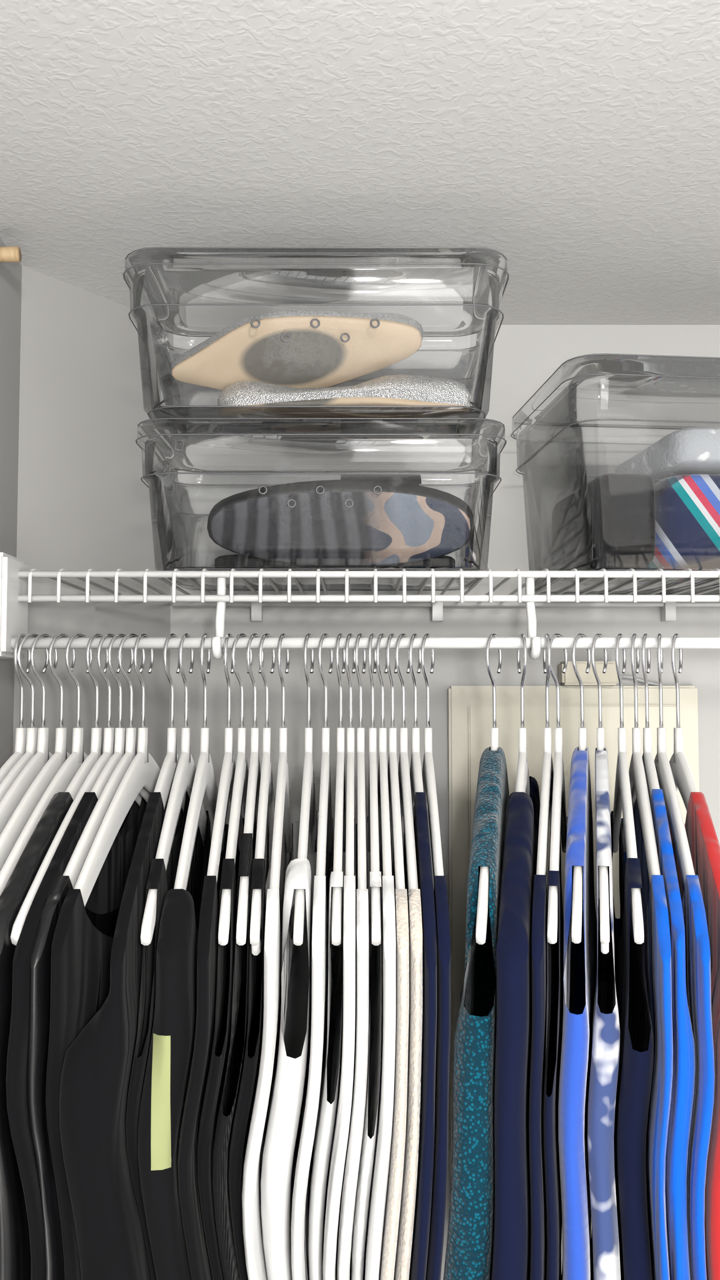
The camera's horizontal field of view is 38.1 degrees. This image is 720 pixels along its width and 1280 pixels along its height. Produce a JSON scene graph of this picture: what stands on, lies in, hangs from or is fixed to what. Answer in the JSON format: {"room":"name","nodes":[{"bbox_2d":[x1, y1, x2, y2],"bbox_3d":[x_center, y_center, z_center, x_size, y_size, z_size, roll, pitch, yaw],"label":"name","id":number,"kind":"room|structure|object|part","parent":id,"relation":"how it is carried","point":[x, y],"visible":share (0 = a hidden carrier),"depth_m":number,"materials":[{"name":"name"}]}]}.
{"room":"closet","nodes":[
{"label":"closet","id":0,"kind":"room"},
{"bbox_2d":[0,238,21,768],"bbox_3d":[-0.399,0.744,-0.611,0.100,2.446,3.264,0,-3,0],"label":"wall","id":1,"kind":"structure","parent":0,"point":[10,273],"depth_m":1.04,"materials":[{"name":"grey paint"}]},
{"bbox_2d":[0,246,21,262],"bbox_3d":[-0.334,-0.361,0.977,0.030,0.014,0.014,0,-3,0],"label":"wooden peg","id":2,"kind":"object","parent":1,"relation":"attached to","point":[7,254],"visible":1,"depth_m":0.97,"materials":[{"name":"brown wood"}]},
{"bbox_2d":[12,265,173,769],"bbox_3d":[-0.326,0.841,1.124,0.100,2.446,0.252,-2,-4,36],"label":"wall","id":3,"kind":"structure","parent":0,"point":[83,501],"depth_m":1.13,"materials":[{"name":"grey paint"}]},
{"bbox_2d":[0,0,719,324],"bbox_3d":[0.475,-0.522,-0.459,1.849,0.100,3.625,0,-3,0],"label":"ceiling","id":4,"kind":"structure","parent":0,"point":[577,142],"depth_m":0.84,"materials":[{"name":"white paint"}]},
{"bbox_2d":[169,324,719,1279],"bbox_3d":[0.589,0.847,1.230,1.623,2.446,0.100,0,-3,0],"label":"wall","id":5,"kind":"structure","parent":0,"point":[525,357],"depth_m":1.23,"materials":[{"name":"white paint"}]},
{"bbox_2d":[0,552,719,659],"bbox_3d":[0.471,-0.020,1.057,1.638,0.092,0.338,0,-3,0],"label":"wire shelf","id":6,"kind":"object","parent":5,"relation":"attached to","point":[16,577],"visible":1,"depth_m":0.92,"materials":[{"name":"white metal"}]},
{"bbox_2d":[135,417,506,590],"bbox_3d":[-0.036,-0.126,1.046,0.344,0.136,0.225,0,-3,0],"label":"shoe box","id":7,"kind":"object","parent":6,"relation":"on","point":[168,446],"visible":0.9,"depth_m":1.01,"materials":[{"name":"clear plastic"}]},
{"bbox_2d":[122,246,509,418],"bbox_3d":[-0.039,-0.266,1.009,0.344,0.136,0.225,0,-3,0],"label":"shoe box","id":8,"kind":"object","parent":7,"relation":"on","point":[467,299],"visible":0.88,"depth_m":0.96,"materials":[{"name":"clear plastic"}]},
{"bbox_3d":[-0.039,-0.326,1.012,0.342,0.016,0.223,0,-3,0],"label":"lid","id":9,"kind":"part","parent":8,"relation":"part of","materials":[{"name":"clear plastic"}]},
{"bbox_2d":[171,310,471,407],"bbox_3d":[-0.036,-0.251,0.958,0.274,0.089,0.087,0,-3,-7],"label":"flats","id":10,"kind":"object","parent":8,"relation":"in","point":[251,366],"visible":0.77,"depth_m":0.94,"materials":[{"name":"beige leather"}]},
{"bbox_3d":[-0.036,-0.186,1.050,0.342,0.016,0.223,0,-3,0],"label":"lid","id":11,"kind":"part","parent":7,"relation":"part of","materials":[{"name":"clear plastic"}]},
{"bbox_2d":[207,474,473,566],"bbox_3d":[-0.022,-0.110,1.040,0.258,0.091,0.173,0,-3,0],"label":"shoe","id":12,"kind":"object","parent":7,"relation":"in","point":[409,523],"visible":0.88,"depth_m":0.97,"materials":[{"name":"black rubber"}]},
{"bbox_2d":[10,637,719,648],"bbox_3d":[0.494,0.003,0.906,1.592,0.010,0.010,0,-3,0],"label":"closet rod","id":13,"kind":"object","parent":6,"relation":"attached to","point":[43,642],"visible":0.87,"depth_m":0.90,"materials":[{"name":"white metal"}]},
{"bbox_2d":[0,633,697,955],"bbox_3d":[0.003,0.111,0.900,0.613,0.233,0.427,0,-3,0],"label":"hangers","id":14,"kind":"object","parent":13,"relation":"hanging from","point":[119,776],"visible":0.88,"depth_m":0.85,"materials":[{"name":"white plastic"}]},
{"bbox_2d":[0,792,130,1279],"bbox_3d":[-0.227,0.409,0.879,0.039,0.572,0.488,0,-3,3],"label":"shirt","id":15,"kind":"object","parent":14,"relation":"hanging from","point":[15,1246],"visible":0.08,"depth_m":0.68,"materials":[{"name":"black fabric"}]},
{"bbox_2d":[26,875,119,1279],"bbox_3d":[-0.194,0.434,0.880,0.026,0.523,0.477,0,-3,3],"label":"shirt","id":16,"kind":"object","parent":14,"relation":"hanging from","point":[40,954],"visible":0.23,"depth_m":0.67,"materials":[{"name":"black fabric"}]},
{"bbox_2d":[5,792,147,1279],"bbox_3d":[-0.205,0.409,0.878,0.025,0.572,0.490,0,-3,3],"label":"t-shirt","id":17,"kind":"object","parent":14,"relation":"hanging from","point":[106,896],"visible":0.21,"depth_m":0.67,"materials":[{"name":"black fabric"}]},
{"bbox_2d":[45,888,113,1279],"bbox_3d":[-0.185,0.437,0.878,0.025,0.516,0.472,0,-3,2],"label":"t-shirt","id":18,"kind":"object","parent":14,"relation":"hanging from","point":[81,953],"visible":0.16,"depth_m":0.68,"materials":[{"name":"black fabric"}]},
{"bbox_2d":[58,791,204,1279],"bbox_3d":[-0.164,0.409,0.878,0.058,0.572,0.490,0,-3,0],"label":"t-shirt","id":19,"kind":"object","parent":14,"relation":"hanging from","point":[96,1073],"visible":0.3,"depth_m":0.66,"materials":[{"name":"black fabric"}]},
{"bbox_2d":[125,810,210,1279],"bbox_3d":[-0.149,0.429,0.879,0.030,0.532,0.439,0,-3,-3],"label":"tank","id":20,"kind":"object","parent":14,"relation":"hanging from","point":[157,878],"visible":0.23,"depth_m":0.70,"materials":[{"name":"black fabric"}]},
{"bbox_2d":[137,823,229,1279],"bbox_3d":[-0.130,0.437,0.876,0.048,0.516,0.475,0,-3,-3],"label":"t-shirt","id":21,"kind":"object","parent":14,"relation":"hanging from","point":[170,1059],"visible":0.37,"depth_m":0.67,"materials":[{"name":"black fabric"}]},
{"bbox_2d":[177,817,244,1279],"bbox_3d":[-0.113,0.434,0.878,0.034,0.523,0.478,0,-3,-3],"label":"t-shirt","id":22,"kind":"object","parent":14,"relation":"hanging from","point":[207,938],"visible":0.36,"depth_m":0.67,"materials":[{"name":"black fabric"}]},
{"bbox_2d":[197,819,254,1279],"bbox_3d":[-0.103,0.429,0.880,0.035,0.532,0.435,0,-3,-4],"label":"tank","id":23,"kind":"object","parent":14,"relation":"hanging from","point":[221,1044],"visible":0.32,"depth_m":0.69,"materials":[{"name":"black fabric"}]},
{"bbox_2d":[212,814,265,1279],"bbox_3d":[-0.091,0.422,0.878,0.036,0.547,0.447,0,-3,-4],"label":"shirt","id":24,"kind":"object","parent":14,"relation":"hanging from","point":[240,990],"visible":0.34,"depth_m":0.70,"materials":[{"name":"black fabric"}]},
{"bbox_2d":[228,822,268,1279],"bbox_3d":[-0.080,0.429,0.880,0.035,0.532,0.436,0,-3,-3],"label":"tank","id":25,"kind":"object","parent":14,"relation":"hanging from","point":[242,1118],"visible":0.35,"depth_m":0.68,"materials":[{"name":"black fabric"}]},
{"bbox_2d":[241,823,293,1279],"bbox_3d":[-0.067,0.437,0.879,0.038,0.516,0.471,0,-3,-3],"label":"tank","id":26,"kind":"object","parent":14,"relation":"hanging from","point":[252,1224],"visible":0.57,"depth_m":0.67,"materials":[{"name":"white fabric"}]},
{"bbox_2d":[260,810,319,1279],"bbox_3d":[-0.051,0.429,0.879,0.054,0.532,0.439,0,-3,-1],"label":"shirt","id":27,"kind":"object","parent":14,"relation":"hanging from","point":[281,1145],"visible":0.57,"depth_m":0.68,"materials":[{"name":"white fabric"}]},
{"bbox_2d":[291,817,333,1279],"bbox_3d":[-0.030,0.434,0.879,0.034,0.523,0.477,0,-3,-1],"label":"tank","id":28,"kind":"object","parent":14,"relation":"hanging from","point":[301,1195],"visible":0.65,"depth_m":0.66,"materials":[{"name":"white fabric"}]},
{"bbox_2d":[308,816,346,1279],"bbox_3d":[-0.018,0.433,0.881,0.037,0.525,0.431,0,-3,-1],"label":"tank","id":29,"kind":"object","parent":14,"relation":"hanging from","point":[331,1054],"visible":0.58,"depth_m":0.70,"materials":[{"name":"white fabric"}]},
{"bbox_2d":[322,817,355,1279],"bbox_3d":[-0.009,0.434,0.881,0.034,0.523,0.475,0,-3,-1],"label":"tank","id":30,"kind":"object","parent":14,"relation":"hanging from","point":[338,1149],"visible":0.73,"depth_m":0.66,"materials":[{"name":"white fabric"}]},
{"bbox_2d":[336,823,368,1279],"bbox_3d":[0.000,0.437,0.880,0.034,0.516,0.468,0,-3,-1],"label":"shirt","id":31,"kind":"object","parent":14,"relation":"hanging from","point":[347,1202],"visible":0.68,"depth_m":0.66,"materials":[{"name":"white fabric"}]},
{"bbox_2d":[350,816,381,1279],"bbox_3d":[0.010,0.433,0.877,0.034,0.525,0.438,0,-3,0],"label":"shirt","id":32,"kind":"object","parent":14,"relation":"hanging from","point":[362,1197],"visible":0.51,"depth_m":0.70,"materials":[{"name":"white fabric"}]},
{"bbox_2d":[364,850,396,1279],"bbox_3d":[0.019,0.434,0.880,0.032,0.523,0.477,0,-3,0],"label":"tank","id":33,"kind":"object","parent":14,"relation":"hanging from","point":[380,1166],"visible":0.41,"depth_m":0.66,"materials":[{"name":"white fabric"}]},
{"bbox_2d":[378,833,409,1279],"bbox_3d":[0.028,0.437,0.876,0.033,0.516,0.476,0,-3,0],"label":"knit top","id":34,"kind":"object","parent":14,"relation":"hanging from","point":[393,1195],"visible":0.3,"depth_m":0.67,"materials":[{"name":"beige fabric"}]},
{"bbox_2d":[392,840,422,1279],"bbox_3d":[0.037,0.437,0.877,0.034,0.516,0.474,0,-3,0],"label":"knit top","id":35,"kind":"object","parent":14,"relation":"hanging from","point":[402,1267],"visible":0.31,"depth_m":0.67,"materials":[{"name":"beige fabric"}]},
{"bbox_2d":[403,792,437,1279],"bbox_3d":[0.048,0.409,0.878,0.035,0.572,0.488,0,-3,1],"label":"t-shirt","id":36,"kind":"object","parent":14,"relation":"hanging from","point":[423,1206],"visible":0.41,"depth_m":0.66,"materials":[{"name":"blue"}]},
{"bbox_2d":[425,875,450,1279],"bbox_3d":[0.058,0.434,0.877,0.033,0.523,0.481,0,-3,1],"label":"t-shirt","id":37,"kind":"object","parent":14,"relation":"hanging from","point":[434,1267],"visible":0.23,"depth_m":0.66,"materials":[{"name":"blue fabric"}]},
{"bbox_2d":[443,746,509,1279],"bbox_3d":[0.108,0.394,0.883,0.062,0.604,0.423,0,-3,8],"label":"shirt","id":38,"kind":"object","parent":14,"relation":"hanging from","point":[469,1252],"visible":0.56,"depth_m":0.69,"materials":[{"name":"teal fabric"}]},
{"bbox_2d":[491,776,540,1279],"bbox_3d":[0.139,0.409,0.877,0.045,0.572,0.489,-1,-3,11],"label":"t-shirt","id":39,"kind":"object","parent":14,"relation":"hanging from","point":[512,1251],"visible":0.66,"depth_m":0.67,"materials":[{"name":"blue fabric"}]},
{"bbox_2d":[528,828,559,1279],"bbox_3d":[0.158,0.434,0.876,0.027,0.523,0.485,-1,-3,12],"label":"t-shirt","id":40,"kind":"object","parent":14,"relation":"hanging from","point":[538,1242],"visible":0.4,"depth_m":0.67,"materials":[{"name":"blue fabric"}]},
{"bbox_2d":[543,816,567,1279],"bbox_3d":[0.167,0.433,0.878,0.026,0.525,0.437,-1,-3,12],"label":"tank","id":41,"kind":"object","parent":14,"relation":"hanging from","point":[555,990],"visible":0.66,"depth_m":0.72,"materials":[{"name":"blue"}]},
{"bbox_2d":[558,746,596,1279],"bbox_3d":[0.183,0.394,0.883,0.038,0.604,0.426,-1,-3,13],"label":"shirt","id":42,"kind":"object","parent":14,"relation":"hanging from","point":[580,959],"visible":0.88,"depth_m":0.71,"materials":[{"name":"blue fabric"}]},
{"bbox_2d":[587,746,621,1279],"bbox_3d":[0.204,0.394,0.882,0.030,0.604,0.424,-1,-3,13],"label":"tie-dye top","id":43,"kind":"object","parent":14,"relation":"hanging from","point":[605,1260],"visible":0.98,"depth_m":0.70,"materials":[{"name":"blue fabric"}]},
{"bbox_2d":[610,810,653,1279],"bbox_3d":[0.220,0.429,0.877,0.030,0.532,0.444,-1,-3,12],"label":"tank","id":44,"kind":"object","parent":14,"relation":"hanging from","point":[636,1044],"visible":0.77,"depth_m":0.70,"materials":[{"name":"blue fabric"}]},
{"bbox_2d":[620,818,673,1279],"bbox_3d":[0.232,0.434,0.879,0.027,0.523,0.481,-1,-3,11],"label":"shirt","id":45,"kind":"object","parent":14,"relation":"hanging from","point":[657,950],"visible":0.41,"depth_m":0.68,"materials":[{"name":"blue fabric"}]},
{"bbox_2d":[633,789,695,1279],"bbox_3d":[0.245,0.408,0.880,0.028,0.574,0.467,-1,-3,11],"label":"shirt","id":46,"kind":"object","parent":14,"relation":"hanging from","point":[683,1058],"visible":0.28,"depth_m":0.68,"materials":[{"name":"blue fabric"}]},
{"bbox_2d":[665,792,719,1279],"bbox_3d":[0.278,0.409,0.877,0.050,0.572,0.492,-1,-3,10],"label":"shirt","id":47,"kind":"object","parent":14,"relation":"hanging from","point":[704,845],"visible":0.19,"depth_m":0.72,"materials":[{"name":"red fabric"}]},
{"bbox_2d":[681,875,715,1279],"bbox_3d":[0.254,0.434,0.878,0.030,0.523,0.486,-1,-3,11],"label":"tank","id":48,"kind":"object","parent":14,"relation":"hanging from","point":[697,954],"visible":0.17,"depth_m":0.67,"materials":[{"name":"blue fabric"}]},
{"bbox_2d":[510,353,719,594],"bbox_3d":[0.371,-0.154,1.079,0.390,0.196,0.250,0,-3,-6],"label":"storage bin","id":49,"kind":"object","parent":6,"relation":"on","point":[602,390],"visible":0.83,"depth_m":1.05,"materials":[{"name":"clear plastic"}]},
{"bbox_3d":[0.371,-0.243,1.084,0.388,0.020,0.248,0,-3,-6],"label":"lid","id":50,"kind":"part","parent":49,"relation":"part of","materials":[{"name":"clear plastic"}]},
{"bbox_2d":[587,473,655,568],"bbox_3d":[0.243,-0.110,1.059,0.054,0.090,0.185,0,-3,-6],"label":"box","id":51,"kind":"object","parent":49,"relation":"in","point":[622,507],"visible":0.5,"depth_m":0.97,"materials":[{"name":"plastic"}]},
{"bbox_2d":[641,474,719,568],"bbox_3d":[0.400,-0.109,1.076,0.250,0.090,0.186,0,-3,-6],"label":"striped bag","id":52,"kind":"object","parent":49,"relation":"in","point":[687,506],"visible":0.38,"depth_m":0.98,"materials":[{"name":"fabric"}]},
{"bbox_2d":[615,427,719,483],"bbox_3d":[0.402,-0.177,1.076,0.236,0.038,0.194,0,-3,-6],"label":"sweater","id":53,"kind":"object","parent":52,"relation":"on","point":[694,450],"visible":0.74,"depth_m":0.99,"materials":[{"name":"white fabric"}]},
{"bbox_2d":[448,685,699,1235],"bbox_3d":[0.247,0.363,1.197,0.289,0.620,0.019,0,-3,0],"label":"electrical panel","id":54,"kind":"object","parent":5,"relation":"attached to","point":[470,707],"visible":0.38,"depth_m":1.20,"materials":[{"name":"beige metal"}]},
{"bbox_3d":[0.247,0.362,1.190,0.245,0.576,0.005,0,-3,0],"label":"door","id":55,"kind":"part","parent":54,"relation":"part of","materials":[{"name":"beige metal"}]},
{"bbox_2d":[558,661,658,685],"bbox_3d":[0.291,0.039,1.209,0.118,0.029,0.029,0,-3,0],"label":"junction box","id":56,"kind":"object","parent":5,"relation":"attached to","point":[610,678],"visible":0.75,"depth_m":1.20,"materials":[{"name":"beige plastic"}]}
]}

